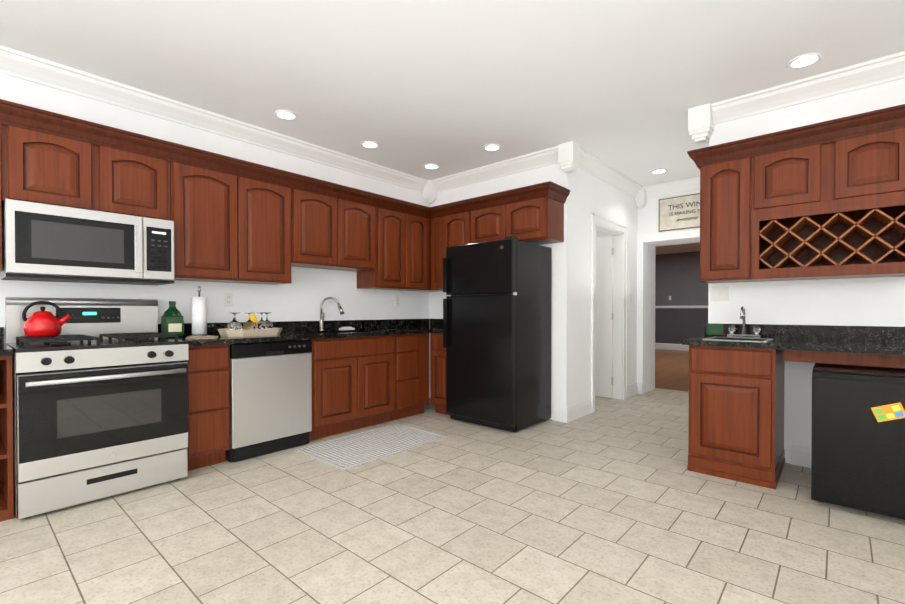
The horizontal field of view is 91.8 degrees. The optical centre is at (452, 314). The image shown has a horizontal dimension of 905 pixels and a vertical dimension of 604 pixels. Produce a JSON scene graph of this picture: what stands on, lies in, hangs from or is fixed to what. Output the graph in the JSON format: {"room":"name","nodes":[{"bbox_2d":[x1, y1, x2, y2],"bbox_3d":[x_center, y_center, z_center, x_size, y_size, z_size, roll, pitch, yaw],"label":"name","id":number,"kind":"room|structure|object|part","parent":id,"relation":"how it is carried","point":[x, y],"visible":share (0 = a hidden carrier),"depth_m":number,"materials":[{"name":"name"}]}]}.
{"room":"kitchen","nodes":[
{"label":"kitchen","id":0,"kind":"room"},
{"bbox_2d":[0,73,429,396],"bbox_3d":[-2.527,-0.266,2.942,0.120,2.620,6.890,0,1,41],"label":"wall","id":1,"kind":"structure","parent":0,"point":[303,294],"depth_m":3.67,"materials":[{"name":"white paint"}]},
{"bbox_2d":[0,115,99,210],"bbox_3d":[-2.461,-0.859,2.668,0.329,0.450,0.406,0,1,41],"label":"upper cabinet","id":2,"kind":"object","parent":1,"relation":"attached to","point":[40,163],"depth_m":2.55,"materials":[{"name":"brown wood"}]},
{"bbox_2d":[0,124,1,269],"bbox_3d":[-2.771,-0.665,2.320,0.327,0.830,0.521,0,1,41],"label":"upper cabinet","id":3,"kind":"object","parent":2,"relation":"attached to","point":[0,124],"depth_m":2.41,"materials":[{"name":"brown wood"}]},
{"bbox_2d":[1,198,174,285],"bbox_3d":[-2.285,-0.420,2.789,0.437,0.420,0.800,0,1,41],"label":"microwave","id":4,"kind":"object","parent":2,"relation":"attached to","point":[48,242],"visible":1,"depth_m":2.61,"materials":[{"name":"silver metal"}]},
{"bbox_3d":[-0.997,-1.111,3.165,1.863,0.115,4.273,0,1,41],"label":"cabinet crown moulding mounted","id":5,"kind":"part","parent":2,"relation":"part of","materials":[{"name":"brown wood"}]},
{"bbox_2d":[100,139,175,222],"bbox_3d":[-2.192,-0.862,2.973,0.329,0.450,0.407,0,1,41],"label":"upper cabinet","id":6,"kind":"object","parent":1,"relation":"attached to","point":[135,181],"depth_m":2.87,"materials":[{"name":"brown wood"}]},
{"bbox_2d":[174,155,239,282],"bbox_3d":[-1.908,-0.675,3.297,0.329,0.830,0.444,0,1,41],"label":"upper cabinet","id":7,"kind":"object","parent":1,"relation":"attached to","point":[235,220],"depth_m":3.19,"materials":[{"name":"brown wood"}]},
{"bbox_2d":[0,45,439,203],"bbox_3d":[-2.437,-1.451,2.851,0.120,0.250,6.650,0,1,41],"label":"crown molding","id":8,"kind":"structure","parent":1,"relation":"attached to","point":[14,63],"depth_m":3.32,"materials":[{"name":"white wood"}]},
{"bbox_2d":[224,293,232,306],"bbox_3d":[-1.848,-0.123,3.617,0.007,0.114,0.070,0,1,41],"label":"electrical outlet","id":9,"kind":"object","parent":1,"relation":"attached to","point":[228,299],"visible":1,"depth_m":3.62,"materials":[{"name":"white plastic"}]},
{"bbox_2d":[240,171,295,284],"bbox_3d":[-1.614,-0.678,3.630,0.329,0.830,0.443,0,1,41],"label":"upper cabinet","id":10,"kind":"object","parent":1,"relation":"attached to","point":[267,204],"depth_m":3.53,"materials":[{"name":"brown wood"}]},
{"bbox_2d":[296,183,339,269],"bbox_3d":[-1.319,-0.768,3.964,0.329,0.655,0.443,0,1,41],"label":"upper cabinet","id":11,"kind":"object","parent":1,"relation":"attached to","point":[317,209],"depth_m":3.87,"materials":[{"name":"brown wood"}]},
{"bbox_2d":[332,195,379,271],"bbox_3d":[-1.026,-0.772,4.296,0.329,0.655,0.442,0,1,41],"label":"upper cabinet","id":12,"kind":"object","parent":1,"relation":"attached to","point":[359,218],"depth_m":4.21,"materials":[{"name":"brown wood"}]},
{"bbox_2d":[356,203,407,290],"bbox_3d":[-0.745,-0.687,4.614,0.329,0.830,0.398,0,1,41],"label":"upper cabinet","id":13,"kind":"object","parent":1,"relation":"attached to","point":[393,273],"depth_m":4.52,"materials":[{"name":"brown wood"}]},
{"bbox_2d":[395,297,398,306],"bbox_3d":[-0.630,-0.145,4.996,0.007,0.114,0.070,0,1,41],"label":"electrical outlet","id":14,"kind":"object","parent":1,"relation":"attached to","point":[396,301],"visible":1,"depth_m":4.99,"materials":[{"name":"white plastic"}]},
{"bbox_2d":[408,211,427,290],"bbox_3d":[-0.495,-0.690,4.898,0.329,0.830,0.358,0,1,41],"label":"upper cabinet","id":15,"kind":"object","parent":1,"relation":"attached to","point":[417,221],"depth_m":4.79,"materials":[{"name":"brown wood"}]},
{"bbox_2d":[0,388,904,603],"bbox_3d":[0.452,1.078,1.932,5.940,0.050,9.300,0,1,41],"label":"floor","id":16,"kind":"structure","parent":0,"point":[611,501],"depth_m":2.12,"materials":[{"name":"beige tile"}]},
{"bbox_2d":[0,356,13,521],"bbox_3d":[-2.663,0.630,2.250,0.597,0.840,0.541,0,1,41],"label":"shelf unit","id":17,"kind":"object","parent":16,"relation":"on","point":[6,460],"visible":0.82,"depth_m":2.25,"materials":[{"name":"brown wood"}]},
{"bbox_2d":[0,327,12,355],"bbox_3d":[-2.653,0.143,2.223,0.642,0.130,0.561,0,1,41],"label":"countertop","id":18,"kind":"structure","parent":17,"relation":"on","point":[5,350],"depth_m":2.26,"materials":[{"name":"stone"}]},
{"bbox_2d":[5,297,188,518],"bbox_3d":[-2.159,0.470,2.690,0.751,1.152,0.772,0,1,41],"label":"gas range","id":19,"kind":"object","parent":16,"relation":"on","point":[100,396],"visible":1,"depth_m":2.48,"materials":[{"name":"silver metal"}]},
{"bbox_2d":[22,301,72,336],"bbox_3d":[-2.428,0.023,2.634,0.170,0.212,0.220,0,1,41],"label":"kettle","id":20,"kind":"object","parent":19,"relation":"on","point":[42,323],"visible":0.98,"depth_m":2.58,"materials":[{"name":"red metal"}]},
{"bbox_2d":[226,340,311,461],"bbox_3d":[-1.550,0.622,3.474,0.612,0.833,0.612,0,1,41],"label":"dishwasher","id":21,"kind":"object","parent":16,"relation":"on","point":[270,397],"visible":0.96,"depth_m":3.25,"materials":[{"name":"silver metal"}]},
{"bbox_2d":[186,333,428,470],"bbox_3d":[-1.207,0.615,3.884,0.618,0.840,2.260,0,1,41],"label":"base cabinet","id":22,"kind":"object","parent":16,"relation":"on","point":[362,382],"visible":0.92,"depth_m":3.72,"materials":[{"name":"brown wood"}]},
{"bbox_2d":[158,319,430,345],"bbox_3d":[-0.987,0.217,4.098,0.660,0.311,2.878,0,1,41],"label":"countertop","id":23,"kind":"structure","parent":22,"relation":"on","point":[299,330],"depth_m":4.03,"materials":[{"name":"stone"}]},
{"bbox_2d":[161,301,183,337],"bbox_3d":[-2.054,0.034,3.217,0.122,0.262,0.124,0,1,41],"label":"olive oil bottle","id":24,"kind":"object","parent":23,"relation":"on","point":[172,321],"visible":0.96,"depth_m":3.18,"materials":[{"name":"green glass"}]},
{"bbox_2d":[188,286,210,335],"bbox_3d":[-1.905,-0.026,3.301,0.150,0.379,0.150,0,1,41],"label":"paper towel holder","id":25,"kind":"object","parent":23,"relation":"on","point":[199,315],"visible":0.94,"depth_m":3.26,"materials":[{"name":"white paper"}]},
{"bbox_2d":[185,336,217,339],"bbox_3d":[-1.707,0.158,3.002,0.199,0.018,0.129,0,1,-37],"label":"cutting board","id":26,"kind":"object","parent":23,"relation":"on","point":[199,337],"visible":1,"depth_m":2.96,"materials":[{"name":"beige wood"}]},
{"bbox_2d":[217,327,282,336],"bbox_3d":[-1.560,0.135,3.399,0.352,0.055,0.437,0,1,41],"label":"serving tray","id":27,"kind":"object","parent":23,"relation":"on","point":[225,332],"visible":0.92,"depth_m":3.25,"materials":[{"name":"white wood"}]},
{"bbox_2d":[228,313,241,329],"bbox_3d":[-1.615,0.070,3.260,0.094,0.168,0.094,0,1,41],"label":"wine glass","id":28,"kind":"object","parent":27,"relation":"on","point":[235,325],"visible":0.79,"depth_m":3.23,"materials":[{"name":"white"}]},
{"bbox_2d":[243,313,255,329],"bbox_3d":[-1.538,0.069,3.325,0.094,0.168,0.094,0,1,41],"label":"wine glass","id":29,"kind":"object","parent":27,"relation":"on","point":[248,324],"visible":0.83,"depth_m":3.29,"materials":[{"name":"white"}]},
{"bbox_2d":[248,312,256,328],"bbox_3d":[-1.560,0.067,3.424,0.074,0.170,0.068,0,1,41],"label":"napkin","id":30,"kind":"object","parent":27,"relation":"on","point":[253,318],"visible":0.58,"depth_m":3.41,"materials":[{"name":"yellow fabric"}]},
{"bbox_2d":[257,312,266,328],"bbox_3d":[-1.529,0.067,3.517,0.094,0.168,0.094,0,1,41],"label":"wine glass","id":31,"kind":"object","parent":27,"relation":"on","point":[259,323],"visible":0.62,"depth_m":3.49,"materials":[{"name":"white"}]},
{"bbox_2d":[261,313,272,328],"bbox_3d":[-1.449,0.068,3.426,0.094,0.168,0.094,0,1,41],"label":"wine glass","id":32,"kind":"object","parent":27,"relation":"on","point":[266,324],"visible":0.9,"depth_m":3.40,"materials":[{"name":"white"}]},
{"bbox_2d":[318,297,344,330],"bbox_3d":[-1.165,-0.007,4.188,0.233,0.325,0.176,0,1,41],"label":"kitchen faucet","id":33,"kind":"object","parent":23,"relation":"on","point":[321,323],"visible":1,"depth_m":4.17,"materials":[{"name":"silver metal"}]},
{"bbox_2d":[339,327,354,329],"bbox_3d":[-1.061,0.139,4.405,0.068,0.030,0.140,0,1,41],"label":"sponge","id":34,"kind":"object","parent":23,"relation":"on","point":[346,328],"visible":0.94,"depth_m":4.37,"materials":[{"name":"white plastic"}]},
{"bbox_2d":[294,423,446,470],"bbox_3d":[-0.629,1.034,3.533,0.640,0.009,1.030,0,1,41],"label":"kitchen mat","id":35,"kind":"object","parent":16,"relation":"on","point":[350,451],"visible":0.94,"depth_m":3.46,"materials":[{"name":"white fabric"}]},
{"bbox_2d":[431,333,449,414],"bbox_3d":[0.072,0.608,4.674,0.293,0.840,0.618,0,1,41],"label":"base cabinet","id":36,"kind":"object","parent":16,"relation":"on","point":[438,375],"visible":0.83,"depth_m":4.46,"materials":[{"name":"brown wood"}]},
{"bbox_2d":[431,319,442,332],"bbox_3d":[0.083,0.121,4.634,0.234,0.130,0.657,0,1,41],"label":"countertop","id":37,"kind":"structure","parent":36,"relation":"on","point":[436,324],"depth_m":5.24,"materials":[{"name":"stone"}]},
{"bbox_2d":[443,236,551,431],"bbox_3d":[0.435,0.177,4.245,0.774,1.708,0.722,0,1,41],"label":"refrigerator","id":38,"kind":"object","parent":16,"relation":"on","point":[497,324],"visible":1,"depth_m":3.98,"materials":[{"name":"black metal"}]},
{"bbox_2d":[687,345,784,489],"bbox_3d":[1.958,0.623,3.010,0.478,0.840,0.619,0,1,41],"label":"base cabinet","id":39,"kind":"object","parent":16,"relation":"on","point":[736,417],"visible":0.94,"depth_m":2.77,"materials":[{"name":"brown wood"}]},
{"bbox_2d":[682,323,904,367],"bbox_3d":[2.759,0.200,2.283,2.695,0.243,0.642,0,1,41],"label":"countertop","id":40,"kind":"structure","parent":39,"relation":"on","point":[879,346],"depth_m":2.73,"materials":[{"name":"black stone"}]},
{"bbox_2d":[727,306,760,337],"bbox_3d":[2.059,0.050,3.109,0.200,0.224,0.144,0,1,41],"label":"bar faucet","id":41,"kind":"object","parent":40,"relation":"on","point":[756,329],"visible":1,"depth_m":3.13,"materials":[{"name":"silver metal"}]},
{"bbox_2d":[811,363,904,519],"bbox_3d":[2.381,0.673,2.447,0.563,0.750,0.629,0,1,41],"label":"mini fridge","id":42,"kind":"object","parent":16,"relation":"on","point":[858,442],"visible":0.98,"depth_m":2.28,"materials":[{"name":"black metal"}]},
{"bbox_2d":[0,0,904,254],"bbox_3d":[1.991,-1.626,4.997,7.720,0.060,15.970,0,1,41],"label":"ceiling","id":43,"kind":"structure","parent":0,"point":[414,87],"depth_m":2.72,"materials":[{"name":"white paint"}]},
{"bbox_2d":[274,110,297,119],"bbox_3d":[-1.318,-1.575,3.469,0.176,0.012,0.176,0,1,41],"label":"recessed light","id":44,"kind":"object","parent":43,"relation":"in","point":[287,115],"visible":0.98,"depth_m":3.46,"materials":[{"name":"white"}]},
{"bbox_2d":[360,141,379,148],"bbox_3d":[-0.769,-1.581,4.091,0.176,0.012,0.176,0,1,41],"label":"recessed light","id":45,"kind":"object","parent":43,"relation":"in","point":[370,144],"visible":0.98,"depth_m":4.08,"materials":[{"name":"white"}]},
{"bbox_2d":[423,163,439,169],"bbox_3d":[-0.226,-1.587,4.706,0.176,0.012,0.176,0,1,41],"label":"recessed light","id":46,"kind":"object","parent":43,"relation":"in","point":[431,166],"visible":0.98,"depth_m":4.70,"materials":[{"name":"white"}]},
{"bbox_2d":[483,144,500,151],"bbox_3d":[0.375,-1.582,4.163,0.176,0.012,0.176,0,1,41],"label":"recessed light","id":47,"kind":"object","parent":43,"relation":"in","point":[492,147],"visible":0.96,"depth_m":4.15,"materials":[{"name":"white"}]},
{"bbox_2d":[650,169,667,173],"bbox_3d":[2.293,-1.588,4.871,0.176,0.012,0.176,0,1,41],"label":"recessed light","id":48,"kind":"object","parent":43,"relation":"in","point":[657,171],"visible":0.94,"depth_m":4.87,"materials":[{"name":"white"}]},
{"bbox_2d":[787,52,822,68],"bbox_3d":[2.180,-1.568,2.717,0.176,0.012,0.176,0,1,41],"label":"recessed light","id":49,"kind":"object","parent":43,"relation":"in","point":[804,60],"visible":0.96,"depth_m":2.71,"materials":[{"name":"white"}]},
{"bbox_2d":[572,167,637,405],"bbox_3d":[1.729,-0.286,5.000,0.120,2.620,1.830,0,1,41],"label":"wall","id":50,"kind":"structure","parent":0,"point":[595,195],"depth_m":4.54,"materials":[{"name":"white paint"}]},
{"bbox_2d":[561,399,591,422],"bbox_3d":[1.258,0.960,4.397,0.046,0.140,0.556,0,1,41],"label":"baseboard","id":51,"kind":"structure","parent":50,"relation":"attached to","point":[571,413],"depth_m":4.32,"materials":[{"name":"white"}]},
{"bbox_2d":[556,141,643,208],"bbox_3d":[1.729,-1.469,4.829,0.150,0.250,2.070,0,1,41],"label":"crown molding","id":52,"kind":"structure","parent":50,"relation":"attached to","point":[572,156],"depth_m":4.51,"materials":[{"name":"white wood"}]},
{"bbox_2d":[595,236,613,397],"bbox_3d":[1.607,0.029,5.524,0.803,1.958,0.170,0,1,41],"label":"door","id":53,"kind":"structure","parent":50,"relation":"in","point":[604,325],"depth_m":5.36,"materials":[{"name":"white paint"}]},
{"bbox_2d":[591,213,627,412],"bbox_3d":[1.741,-0.018,4.999,0.146,2.085,0.990,0,1,41],"label":"door frame","id":54,"kind":"structure","parent":50,"relation":"attached to","point":[618,232],"depth_m":5.27,"materials":[{"name":"white wood"}]},
{"bbox_2d":[627,383,639,397],"bbox_3d":[2.255,0.950,5.494,0.030,0.140,0.410,0,1,41],"label":"baseboard","id":55,"kind":"structure","parent":50,"relation":"attached to","point":[633,389],"depth_m":5.52,"materials":[{"name":"white wood"}]},
{"bbox_2d":[596,190,699,393],"bbox_3d":[3.048,-0.289,5.391,4.200,2.620,0.500,0,1,41],"label":"wall","id":56,"kind":"structure","parent":0,"point":[651,237],"depth_m":5.63,"materials":[{"name":"white paint"}]},
{"bbox_2d":[644,177,699,205],"bbox_3d":[2.792,-1.472,5.196,0.960,0.250,0.115,0,1,41],"label":"crown molding","id":57,"kind":"structure","parent":56,"relation":"attached to","point":[691,184],"depth_m":5.32,"materials":[{"name":"white wood"}]},
{"bbox_2d":[659,193,699,231],"bbox_3d":[2.803,-1.228,5.248,0.630,0.400,0.022,0,1,41],"label":"sign","id":58,"kind":"object","parent":56,"relation":"attached to","point":[679,212],"visible":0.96,"depth_m":5.29,"materials":[{"name":"beige"}]},
{"bbox_2d":[429,78,904,462],"bbox_3d":[1.939,-0.272,3.515,5.820,2.620,0.120,0,1,41],"label":"wall","id":59,"kind":"structure","parent":0,"point":[878,301],"depth_m":3.09,"materials":[{"name":"white paint"}]},
{"bbox_2d":[428,211,443,290],"bbox_3d":[-0.072,-0.690,4.982,0.191,0.830,0.328,0,1,41],"label":"upper cabinet","id":60,"kind":"object","parent":59,"relation":"attached to","point":[435,222],"depth_m":4.87,"materials":[{"name":"brown wood"}]},
{"bbox_2d":[444,207,467,257],"bbox_3d":[0.143,-0.689,4.793,0.381,0.830,0.328,0,1,41],"label":"upper cabinet","id":61,"kind":"object","parent":59,"relation":"attached to","point":[455,222],"depth_m":4.66,"materials":[{"name":"brown wood"}]},
{"bbox_2d":[468,199,503,243],"bbox_3d":[0.455,-0.899,4.515,0.443,0.405,0.328,0,1,41],"label":"upper cabinet","id":62,"kind":"object","parent":59,"relation":"attached to","point":[485,220],"depth_m":4.40,"materials":[{"name":"brown wood"}]},
{"bbox_2d":[504,191,565,244],"bbox_3d":[0.789,-0.896,4.221,0.448,0.405,0.328,0,1,41],"label":"upper cabinet","id":63,"kind":"object","parent":59,"relation":"attached to","point":[538,219],"depth_m":4.09,"materials":[{"name":"brown wood"}]},
{"bbox_2d":[692,105,723,144],"bbox_3d":[2.593,-1.463,4.154,0.120,0.250,1.940,0,1,41],"label":"crown molding","id":64,"kind":"structure","parent":59,"relation":"attached to","point":[703,120],"depth_m":3.33,"materials":[{"name":"white wood"}]},
{"bbox_2d":[712,286,728,300],"bbox_3d":[2.038,-0.160,3.340,0.115,0.114,0.012,0,1,41],"label":"light switch","id":65,"kind":"object","parent":59,"relation":"attached to","point":[720,293],"visible":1,"depth_m":3.34,"materials":[{"name":"white plastic"}]},
{"bbox_2d":[687,104,904,282],"bbox_3d":[2.259,-0.701,2.887,1.207,0.930,0.385,0,1,41],"label":"upper cabinet","id":66,"kind":"object","parent":59,"relation":"attached to","point":[821,200],"visible":1,"depth_m":2.79,"materials":[{"name":"brown wood"}]},
{"bbox_3d":[2.259,-1.108,2.884,1.207,0.115,0.385,0,1,41],"label":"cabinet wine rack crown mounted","id":67,"kind":"part","parent":66,"relation":"part of","materials":[{"name":"brown wood"}]},
{"bbox_2d":[790,444,810,467],"bbox_3d":[3.161,0.979,2.357,2.140,0.140,0.016,0,1,41],"label":"baseboard","id":68,"kind":"structure","parent":59,"relation":"attached to","point":[800,455],"depth_m":3.02,"materials":[{"name":"white"}]},
{"bbox_2d":[655,349,688,391],"bbox_3d":[4.610,1.013,8.912,6.500,0.049,6.670,0,1,41],"label":"floor","id":69,"kind":"structure","parent":0,"point":[671,369],"depth_m":7.97,"materials":[{"name":"brown wood"}]},
{"bbox_2d":[655,251,707,343],"bbox_3d":[6.834,-0.344,11.284,6.620,2.620,0.150,0,1,41],"label":"wall","id":70,"kind":"structure","parent":0,"point":[677,277],"depth_m":11.82,"materials":[{"name":"paint"}]},
{"bbox_2d":[655,306,707,350],"bbox_3d":[6.709,0.366,11.285,6.500,1.200,0.026,0,1,41],"label":"molding","id":71,"kind":"structure","parent":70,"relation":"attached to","point":[668,346],"depth_m":11.90,"materials":[{"name":"white wood"}]}
]}

